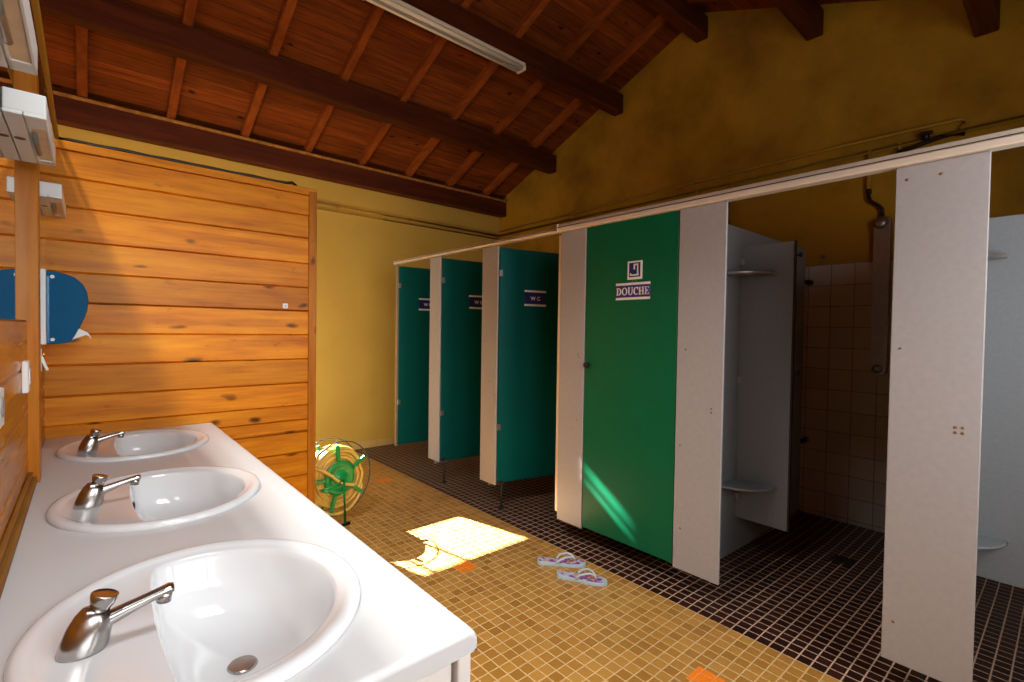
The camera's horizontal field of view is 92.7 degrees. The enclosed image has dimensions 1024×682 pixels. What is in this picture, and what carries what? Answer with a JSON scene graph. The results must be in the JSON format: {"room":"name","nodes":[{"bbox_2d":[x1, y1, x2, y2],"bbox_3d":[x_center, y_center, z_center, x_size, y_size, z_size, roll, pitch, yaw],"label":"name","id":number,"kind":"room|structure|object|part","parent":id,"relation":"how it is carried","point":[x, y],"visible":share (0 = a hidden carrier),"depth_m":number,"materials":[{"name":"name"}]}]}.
{"room":"public restroom","nodes":[
{"label":"public restroom","id":0,"kind":"room"},
{"bbox_2d":[0,54,45,544],"bbox_3d":[-0.990,0.221,0.877,0.107,2.310,4.010,0,2,-41],"label":"wall","id":1,"kind":"structure","parent":0,"point":[22,434],"depth_m":1.66,"materials":[{"name":"brown wood"}]},
{"bbox_2d":[0,387,4,427],"bbox_3d":[-1.125,0.147,1.069,0.016,0.085,0.080,0,2,-41],"label":"wall socket","id":2,"kind":"object","parent":1,"relation":"attached to","point":[2,400],"visible":1,"depth_m":1.07,"materials":[{"name":"white plastic"}]},
{"bbox_2d":[1,397,4,416],"bbox_3d":[-1.119,0.145,1.073,0.002,0.043,0.044,0,2,-41],"label":"outlet","id":3,"kind":"object","parent":2,"relation":"attached to","point":[2,398],"depth_m":1.07,"materials":[{"name":"grey plastic"}]},
{"bbox_2d":[0,65,26,319],"bbox_3d":[-0.795,-0.447,0.665,0.012,0.820,2.670,0,2,-41],"label":"wall mirror","id":4,"kind":"object","parent":1,"relation":"attached to","point":[13,229],"visible":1,"depth_m":1.35,"materials":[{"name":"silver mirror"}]},
{"bbox_2d":[0,0,37,75],"bbox_3d":[-0.857,-0.572,0.806,0.080,0.068,0.490,0,2,-41],"label":"light","id":5,"kind":"object","parent":4,"relation":"attached to","point":[18,44],"visible":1,"depth_m":0.89,"materials":[{"name":"white plastic"}]},
{"bbox_2d":[3,0,30,63],"bbox_3d":[-0.859,-0.551,0.838,0.034,0.004,0.340,0,2,-41],"label":"diffuser","id":6,"kind":"object","parent":5,"relation":"attached to","point":[16,25],"depth_m":0.87,"materials":[{"name":"plastic"}]},
{"bbox_2d":[1,86,55,166],"bbox_3d":[-1.369,-0.592,1.394,0.080,0.068,0.490,0,2,-41],"label":"light","id":7,"kind":"object","parent":4,"relation":"attached to","point":[26,114],"visible":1,"depth_m":1.27,"materials":[{"name":"white plastic"}]},
{"bbox_2d":[31,128,51,161],"bbox_3d":[-1.371,-0.572,1.425,0.034,0.004,0.340,0,2,-41],"label":"diffuser","id":8,"kind":"object","parent":7,"relation":"attached to","point":[41,140],"depth_m":1.41,"materials":[{"name":"plastic"}]},
{"bbox_2d":[0,472,36,598],"bbox_3d":[-0.960,0.505,0.886,0.022,0.042,2.170,0,2,-41],"label":"trim","id":9,"kind":"structure","parent":1,"relation":"attached to","point":[8,546],"depth_m":1.25,"materials":[{"name":"brown wood"}]},
{"bbox_2d":[21,360,30,392],"bbox_3d":[-1.544,0.113,1.552,0.018,0.100,0.060,0,2,-41],"label":"light switch","id":10,"kind":"object","parent":1,"relation":"attached to","point":[25,365],"visible":1,"depth_m":1.53,"materials":[{"name":"white plastic"}]},
{"bbox_3d":[-1.690,-0.218,1.722,0.033,1.429,0.084,0,2,-41],"label":"post","id":11,"kind":"part","parent":1,"relation":"part of","materials":[{"name":"brown wood"}]},
{"bbox_2d":[39,164,43,268],"bbox_3d":[-1.990,-0.494,2.037,0.012,0.820,0.790,0,2,-41],"label":"wall mirror","id":12,"kind":"object","parent":1,"relation":"attached to","point":[41,165],"visible":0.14,"depth_m":2.24,"materials":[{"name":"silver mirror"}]},
{"bbox_2d":[40,181,65,217],"bbox_3d":[-2.049,-0.619,2.174,0.080,0.068,0.490,0,2,-41],"label":"light","id":13,"kind":"object","parent":12,"relation":"attached to","point":[52,201],"visible":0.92,"depth_m":2.05,"materials":[{"name":"white plastic"}]},
{"bbox_2d":[52,202,63,215],"bbox_3d":[-2.051,-0.599,2.205,0.034,0.004,0.340,0,2,-41],"label":"diffuser","id":14,"kind":"object","parent":13,"relation":"attached to","point":[57,207],"depth_m":2.19,"materials":[{"name":"white plastic"}]},
{"bbox_3d":[-0.973,-0.918,0.851,0.107,0.030,4.010,0,2,-41],"label":"rail","id":15,"kind":"part","parent":1,"relation":"part of","materials":[{"name":"brown wood"}]},
{"bbox_2d":[30,0,58,138],"bbox_3d":[-0.938,-0.949,0.907,0.016,0.026,3.950,0,2,-41],"label":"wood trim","id":16,"kind":"structure","parent":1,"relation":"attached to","point":[35,5],"depth_m":1.68,"materials":[{"name":"brown wood"}]},
{"bbox_2d":[41,348,48,370],"bbox_3d":[-1.864,0.075,1.935,0.040,0.090,0.040,0,2,-41],"label":"coat hook","id":17,"kind":"object","parent":1,"relation":"attached to","point":[42,358],"visible":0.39,"depth_m":1.94,"materials":[{"name":"white plastic"}]},
{"bbox_2d":[40,269,90,344],"bbox_3d":[-1.919,-0.141,2.094,0.168,0.303,0.296,0,2,-41],"label":"paper towel dispenser","id":18,"kind":"object","parent":1,"relation":"attached to","point":[64,300],"visible":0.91,"depth_m":1.98,"materials":[{"name":"blue plastic"}]},
{"bbox_3d":[-1.972,-0.141,2.052,0.032,0.303,0.290,0,2,-41],"label":"plate","id":19,"kind":"part","parent":18,"relation":"part of","materials":[{"name":"white plastic"}]},
{"bbox_2d":[43,138,316,503],"bbox_3d":[-1.790,0.169,2.803,1.291,2.305,0.072,0,2,-41],"label":"wall partition","id":20,"kind":"structure","parent":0,"point":[187,273],"depth_m":2.73,"materials":[{"name":"brown wood"}]},
{"bbox_2d":[59,137,296,185],"bbox_3d":[-1.786,-0.973,2.753,1.131,0.077,0.071,0,2,-44],"label":"cable","id":21,"kind":"object","parent":20,"relation":"on","point":[60,138],"visible":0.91,"depth_m":2.67,"materials":[{"name":"black plastic"}]},
{"bbox_3d":[-1.774,-0.961,2.778,1.291,0.043,0.063,0,2,-41],"label":"rail","id":22,"kind":"part","parent":20,"relation":"part of","materials":[{"name":"brown wood"}]},
{"bbox_3d":[-1.325,0.177,3.209,0.050,2.285,0.072,0,2,-41],"label":"post","id":23,"kind":"part","parent":20,"relation":"part of","materials":[{"name":"brown wood"}]},
{"bbox_2d":[43,123,498,446],"bbox_3d":[-3.139,-0.321,4.478,7.750,3.292,0.050,0,2,-41],"label":"wall","id":24,"kind":"structure","parent":0,"point":[356,282],"depth_m":5.64,"materials":[{"name":"paint"}]},
{"bbox_2d":[316,437,393,451],"bbox_3d":[-1.539,1.215,5.884,3.400,0.085,0.012,0,2,-41],"label":"baseboard","id":25,"kind":"structure","parent":24,"relation":"attached to","point":[384,441],"depth_m":5.77,"materials":[{"name":"tile"}]},
{"bbox_2d":[317,202,497,236],"bbox_3d":[-1.522,-1.491,5.773,3.500,0.040,0.028,0,2,-41],"label":"pipe","id":26,"kind":"object","parent":24,"relation":"attached to","point":[335,206],"visible":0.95,"depth_m":5.99,"materials":[{"name":"yellow metal"}]},
{"bbox_2d":[317,208,497,239],"bbox_3d":[-1.523,-1.436,5.775,3.500,0.031,0.022,0,2,-41],"label":"pipe","id":27,"kind":"object","parent":24,"relation":"attached to","point":[317,208],"visible":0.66,"depth_m":6.07,"materials":[{"name":"yellow metal"}]},
{"bbox_2d":[31,0,878,199],"bbox_3d":[-1.103,-2.435,2.052,8.050,1.454,6.770,0,2,-41],"label":"ceiling","id":28,"kind":"structure","parent":0,"point":[361,43],"depth_m":4.42,"materials":[{"name":"brown wood"}]},
{"bbox_2d":[45,92,505,217],"bbox_3d":[-3.034,-1.837,4.351,7.743,0.205,0.120,0,2,-41],"label":"roof beam","id":29,"kind":"structure","parent":28,"relation":"attached to","point":[70,112],"depth_m":4.71,"materials":[{"name":"brown wood"}]},
{"bbox_2d":[29,0,555,173],"bbox_3d":[-2.398,-2.205,3.619,7.743,0.205,0.120,0,2,-41],"label":"roof beam","id":30,"kind":"structure","parent":28,"relation":"attached to","point":[113,18],"depth_m":3.94,"materials":[{"name":"brown wood"}]},
{"bbox_2d":[401,0,622,115],"bbox_3d":[-1.735,-2.588,2.856,7.743,0.205,0.120,0,2,-41],"label":"roof beam","id":31,"kind":"structure","parent":28,"relation":"attached to","point":[540,65],"depth_m":4.46,"materials":[{"name":"brown wood"}]},
{"bbox_2d":[363,0,525,73],"bbox_3d":[-0.478,-2.460,3.916,1.520,0.068,0.104,0,2,-41],"label":"lamp","id":32,"kind":"object","parent":31,"relation":"attached to","point":[399,8],"visible":1,"depth_m":3.87,"materials":[{"name":"grey plastic"}]},
{"bbox_2d":[642,0,707,42],"bbox_3d":[-1.099,-2.957,2.123,7.743,0.205,0.120,0,2,-41],"label":"roof beam","id":33,"kind":"structure","parent":28,"relation":"attached to","point":[688,18],"depth_m":4.39,"materials":[{"name":"brown wood"}]},
{"bbox_2d":[771,0,823,40],"bbox_3d":[-0.468,-2.534,1.401,7.743,0.205,0.120,0,2,-41],"label":"roof beam","id":34,"kind":"structure","parent":28,"relation":"attached to","point":[807,16],"depth_m":3.72,"materials":[{"name":"brown wood"}]},
{"bbox_2d":[962,0,1000,37],"bbox_3d":[0.189,-2.093,0.649,7.743,0.205,0.120,0,2,-41],"label":"roof beam","id":35,"kind":"structure","parent":28,"relation":"attached to","point":[983,16],"depth_m":3.02,"materials":[{"name":"brown wood"}]},
{"bbox_2d":[319,441,1023,681],"bbox_3d":[-1.121,1.401,2.170,7.750,0.110,6.170,0,2,-41],"label":"floor","id":36,"kind":"structure","parent":0,"point":[779,610],"depth_m":2.64,"materials":[{"name":"beige tile"}]},
{"bbox_2d":[315,437,369,525],"bbox_3d":[-1.272,1.012,3.513,0.301,0.604,0.533,2,2,35],"label":"hose reel","id":37,"kind":"object","parent":36,"relation":"on","point":[343,470],"visible":0.59,"depth_m":3.46,"materials":[{"name":"plastic"}]},
{"bbox_3d":[-1.224,1.000,3.369,0.058,0.056,0.186,2,2,35],"label":"crank handle","id":38,"kind":"part","parent":37,"relation":"part of","materials":[{"name":"green plastic"}]},
{"bbox_2d":[315,444,362,515],"bbox_3d":[-1.266,1.000,3.505,0.184,0.488,0.442,2,2,33],"label":"garden hose","id":39,"kind":"object","parent":37,"relation":"on","point":[326,459],"visible":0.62,"depth_m":3.46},
{"bbox_3d":[-1.188,1.136,3.463,0.032,0.337,0.021,0,2,-41],"label":"leg","id":40,"kind":"part","parent":37,"relation":"part of","materials":[{"name":"green plastic"}]},
{"bbox_2d":[428,256,445,482],"bbox_3d":[-0.690,0.265,4.505,0.227,2.070,0.065,2,2,35],"label":"panel","id":41,"kind":"object","parent":36,"relation":"on","point":[435,263],"visible":1,"depth_m":4.50,"materials":[{"name":"grey laminate"}]},
{"bbox_2d":[440,258,482,459],"bbox_3d":[-0.386,0.174,4.623,0.639,1.855,0.039,0,2,-35],"label":"door","id":42,"kind":"structure","parent":41,"relation":"attached to","point":[461,280],"depth_m":4.57,"materials":[{"name":"teal laminate"}]},
{"bbox_2d":[394,228,561,264],"bbox_3d":[-0.441,-0.781,4.194,0.051,0.038,2.338,0,2,-41],"label":"rail","id":43,"kind":"object","parent":41,"relation":"on","point":[550,232],"visible":0.98,"depth_m":3.92,"materials":[{"name":"beige metal"}]},
{"bbox_2d":[394,265,399,445],"bbox_3d":[-1.198,0.152,5.085,0.028,1.885,0.030,0,2,-41],"label":"door frame","id":44,"kind":"structure","parent":43,"relation":"attached to","point":[397,266],"depth_m":5.07,"materials":[{"name":"laminate"}]},
{"bbox_2d":[397,266,429,443],"bbox_3d":[-0.923,0.153,5.240,0.639,1.855,0.039,0,2,-35],"label":"door","id":45,"kind":"structure","parent":44,"relation":"attached to","point":[414,283],"depth_m":5.16,"materials":[{"name":"teal laminate"}]},
{"bbox_2d":[417,653,470,681],"bbox_3d":[-1.153,0.954,1.668,0.694,0.805,2.518,0,2,-41],"label":"vanity cabinet","id":46,"kind":"object","parent":36,"relation":"on","point":[459,670],"visible":0.05,"depth_m":0.91,"materials":[{"name":"laminate"}]},
{"bbox_2d":[0,423,476,681],"bbox_3d":[-1.165,0.529,1.644,0.708,0.044,2.536,0,2,-41],"label":"countertop","id":47,"kind":"structure","parent":46,"relation":"on","point":[397,632],"depth_m":1.16,"materials":[{"name":"white ceramic"}]},
{"bbox_2d":[77,429,124,452],"bbox_3d":[-1.810,0.431,2.153,0.162,0.095,0.062,0,2,-41],"label":"tap","id":48,"kind":"object","parent":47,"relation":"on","point":[90,443],"visible":1,"depth_m":2.12,"materials":[{"name":"silver metal"}]},
{"bbox_3d":[-1.795,0.432,2.166,0.120,0.057,0.034,0,2,-41],"label":"spout","id":49,"kind":"part","parent":48,"relation":"part of","materials":[{"name":"silver metal"}]},
{"bbox_2d":[55,429,208,461],"bbox_3d":[-1.743,0.547,2.275,0.564,0.158,0.626,0,2,-41],"label":"washbasin","id":50,"kind":"object","parent":47,"relation":"in","point":[138,444],"visible":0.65,"depth_m":2.42,"materials":[{"name":"white ceramic"}]},
{"bbox_2d":[45,466,260,532],"bbox_3d":[-1.147,0.570,1.608,0.564,0.158,0.626,0,2,-41],"label":"washbasin","id":51,"kind":"object","parent":47,"relation":"in","point":[165,497],"visible":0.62,"depth_m":1.73,"materials":[{"name":"white ceramic"}]},
{"bbox_2d":[73,474,140,509],"bbox_3d":[-1.249,0.454,1.508,0.162,0.095,0.062,0,2,-41],"label":"tap","id":52,"kind":"object","parent":51,"relation":"on","point":[91,495],"visible":1,"depth_m":1.48,"materials":[{"name":"silver metal"}]},
{"bbox_3d":[-1.233,0.455,1.522,0.120,0.057,0.034,0,2,-41],"label":"spout","id":53,"kind":"part","parent":52,"relation":"part of","materials":[{"name":"silver metal"}]},
{"bbox_2d":[3,538,360,681],"bbox_3d":[-0.601,0.592,0.967,0.564,0.158,0.626,0,2,-41],"label":"washbasin","id":54,"kind":"object","parent":47,"relation":"in","point":[255,609],"visible":0.98,"depth_m":1.06,"materials":[{"name":"white ceramic"}]},
{"bbox_2d":[55,582,173,662],"bbox_3d":[-0.690,0.477,0.855,0.162,0.095,0.062,0,2,-41],"label":"tap","id":55,"kind":"object","parent":54,"relation":"on","point":[88,633],"visible":1,"depth_m":0.82,"materials":[{"name":"silver metal"}]},
{"bbox_3d":[-0.675,0.477,0.868,0.120,0.057,0.034,0,2,-41],"label":"spout","id":56,"kind":"part","parent":55,"relation":"part of","materials":[{"name":"silver metal"}]},
{"bbox_3d":[-0.361,0.966,0.715,0.636,0.727,0.013,0,2,-41],"label":"panel","id":57,"kind":"part","parent":46,"relation":"part of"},
{"bbox_2d":[480,245,503,508],"bbox_3d":[-0.160,0.286,3.894,0.244,2.070,0.065,2,2,35],"label":"panel","id":58,"kind":"object","parent":36,"relation":"on","point":[490,275],"visible":1,"depth_m":3.89,"materials":[{"name":"grey laminate"}]},
{"bbox_2d":[496,247,558,481],"bbox_3d":[0.181,0.197,3.980,0.664,1.855,0.039,0,1,-28],"label":"door","id":59,"kind":"structure","parent":58,"relation":"attached to","point":[528,280],"depth_m":3.96,"materials":[{"name":"teal laminate"}]},
{"bbox_2d":[537,552,585,567],"bbox_3d":[0.299,1.318,2.950,0.292,0.061,0.085,1,1,6],"label":"flip flop","id":60,"kind":"object","parent":36,"relation":"on","point":[569,561],"visible":1,"depth_m":2.93,"materials":[{"name":"rubber"}]},
{"bbox_2d":[557,568,607,586],"bbox_3d":[0.395,1.324,2.761,0.288,0.061,0.085,1,1,16],"label":"flip flop","id":61,"kind":"object","parent":36,"relation":"on","point":[591,579],"visible":1,"depth_m":2.74,"materials":[{"name":"rubber"}]},
{"bbox_2d":[671,224,813,563],"bbox_3d":[1.659,0.325,3.329,2.002,2.110,0.050,0,2,-41],"label":"divider panel","id":62,"kind":"object","parent":36,"relation":"on","point":[735,532],"visible":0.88,"depth_m":3.17,"materials":[{"name":"grey laminate"}]},
{"bbox_2d":[721,478,776,491],"bbox_3d":[1.452,0.903,3.016,0.253,0.016,0.253,0,2,-41],"label":"corner shelf","id":63,"kind":"object","parent":62,"relation":"attached to","point":[737,484],"visible":0.94,"depth_m":3.01,"materials":[{"name":"grey plastic"}]},
{"bbox_2d":[727,270,775,276],"bbox_3d":[1.473,-0.420,3.012,0.218,0.025,0.218,0,2,-41],"label":"corner shelf","id":64,"kind":"object","parent":62,"relation":"attached to","point":[739,273],"visible":0.98,"depth_m":2.98,"materials":[{"name":"plastic"}]},
{"bbox_2d":[734,240,802,531],"bbox_3d":[1.591,0.275,3.048,0.036,1.762,0.356,0,2,-43],"label":"panel","id":65,"kind":"object","parent":62,"relation":"attached to","point":[765,379],"visible":1,"depth_m":3.05,"materials":[{"name":"laminate"}]},
{"bbox_2d":[557,127,1023,232],"bbox_3d":[1.319,-0.720,2.166,0.061,0.057,3.030,0,2,-41],"label":"rail","id":66,"kind":"object","parent":62,"relation":"attached to","point":[1012,138],"visible":0.82,"depth_m":2.09,"materials":[{"name":"beige metal"}]},
{"bbox_2d":[557,228,586,527],"bbox_3d":[0.395,0.245,3.241,0.016,1.948,0.217,0,2,-41],"label":"panel","id":67,"kind":"object","parent":66,"relation":"attached to","point":[573,243],"visible":1,"depth_m":3.23,"materials":[{"name":"grey laminate"}]},
{"bbox_2d":[555,235,561,510],"bbox_3d":[0.325,0.226,3.345,0.018,1.890,0.033,0,2,-41],"label":"trim","id":68,"kind":"structure","parent":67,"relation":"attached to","point":[560,236],"depth_m":3.34,"materials":[{"name":"beige metal"}]},
{"bbox_2d":[672,201,727,584],"bbox_3d":[0.984,0.269,2.566,0.016,1.948,0.258,0,2,-41],"label":"panel","id":69,"kind":"object","parent":66,"relation":"attached to","point":[703,229],"visible":1,"depth_m":2.56,"materials":[{"name":"grey laminate"}]},
{"bbox_2d":[582,210,679,562],"bbox_3d":[0.675,0.249,2.904,0.042,1.934,0.646,0,2,-41],"label":"shower door","id":70,"kind":"structure","parent":69,"relation":"attached to","point":[632,282],"depth_m":2.87,"materials":[{"name":"green laminate"}]},
{"bbox_2d":[881,151,991,681],"bbox_3d":[1.601,0.301,1.857,0.016,1.963,0.270,0,2,-41],"label":"panel","id":71,"kind":"object","parent":66,"relation":"attached to","point":[942,207],"visible":1,"depth_m":1.84,"materials":[{"name":"grey laminate"}]},
{"bbox_2d":[830,554,856,566],"bbox_3d":[2.128,1.413,3.137,0.120,0.007,0.120,0,2,-41],"label":"floor drain","id":72,"kind":"object","parent":36,"relation":"in","point":[835,557],"visible":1,"depth_m":3.14,"materials":[{"name":"black metal"}]},
{"bbox_3d":[2.316,0.352,2.576,2.002,2.110,0.050,0,2,-41],"label":"divider panel","id":73,"kind":"object","parent":36,"relation":"on","visible":0},
{"bbox_2d":[977,535,1007,549],"bbox_3d":[2.109,0.929,2.262,0.253,0.016,0.253,0,2,-41],"label":"corner shelf","id":74,"kind":"object","parent":73,"relation":"attached to","point":[984,543],"visible":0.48,"depth_m":2.23,"materials":[{"name":"white plastic"}]},
{"bbox_2d":[988,251,1007,258],"bbox_3d":[2.130,-0.394,2.258,0.218,0.025,0.218,0,2,-41],"label":"corner shelf","id":75,"kind":"object","parent":73,"relation":"attached to","point":[991,255],"visible":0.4,"depth_m":2.21,"materials":[{"name":"plastic"}]},
{"bbox_2d":[976,214,1023,588],"bbox_3d":[2.248,0.271,2.294,0.036,1.702,0.356,0,2,-43],"label":"panel","id":76,"kind":"object","parent":73,"relation":"attached to","point":[1001,490],"visible":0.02,"depth_m":2.26,"materials":[{"name":"laminate"}]},
{"bbox_2d":[499,0,1023,532],"bbox_3d":[1.859,-0.852,4.688,0.092,4.570,6.290,0,2,-41],"label":"wall","id":77,"kind":"structure","parent":0,"point":[754,92],"depth_m":3.90,"materials":[{"name":"paint"}]},
{"bbox_2d":[45,88,506,202],"bbox_3d":[-2.986,-1.935,4.292,7.730,0.025,0.023,0,2,-41],"label":"trim","id":78,"kind":"structure","parent":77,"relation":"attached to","point":[53,91],"depth_m":4.67,"materials":[{"name":"brown wood"}]},
{"bbox_2d":[435,300,471,463],"bbox_3d":[0.049,0.191,5.171,1.994,1.890,0.014,0,2,-41],"label":"divider panel","id":79,"kind":"object","parent":77,"relation":"attached to","point":[441,300],"visible":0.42,"depth_m":4.55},
{"bbox_2d":[488,307,498,484],"bbox_3d":[0.575,0.212,4.568,1.994,1.890,0.014,0,2,-41],"label":"divider panel","id":80,"kind":"object","parent":77,"relation":"attached to","point":[498,307],"visible":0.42,"depth_m":3.96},
{"bbox_2d":[499,117,969,231],"bbox_3d":[1.425,-1.517,5.070,0.020,0.089,4.890,0,2,-41],"label":"pipe","id":81,"kind":"object","parent":77,"relation":"attached to","point":[960,118],"visible":1,"depth_m":4.13,"materials":[{"name":"yellow metal"}]},
{"bbox_2d":[499,115,1023,236],"bbox_3d":[1.819,-1.432,4.627,0.048,0.084,6.060,0,2,-41],"label":"pipe","id":82,"kind":"object","parent":77,"relation":"attached to","point":[900,145],"visible":0.91,"depth_m":3.88,"materials":[{"name":"beige metal"}]},
{"bbox_2d":[730,182,733,224],"bbox_3d":[1.986,-1.094,4.412,0.023,0.670,0.024,0,2,-41],"label":"pipe","id":83,"kind":"object","parent":82,"relation":"attached to","point":[732,183],"visible":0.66,"depth_m":4.41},
{"bbox_2d":[867,149,871,188],"bbox_3d":[2.663,-1.277,3.635,0.023,0.290,0.024,0,2,-41],"label":"pipe","id":84,"kind":"object","parent":82,"relation":"attached to","point":[870,150],"visible":0.69,"depth_m":3.63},
{"bbox_2d":[896,130,965,152],"bbox_3d":[2.876,-1.388,3.360,0.040,0.115,0.364,0,2,-41],"label":"valve","id":85,"kind":"object","parent":82,"relation":"attached to","point":[925,135],"visible":0.96,"depth_m":3.36,"materials":[{"name":"metal"}]},
{"bbox_2d":[866,189,891,375],"bbox_3d":[2.678,-0.436,3.596,0.109,1.390,0.157,0,2,-41],"label":"shower column","id":86,"kind":"structure","parent":77,"relation":"attached to","point":[882,243],"depth_m":3.58,"materials":[{"name":"metal"}]}
]}

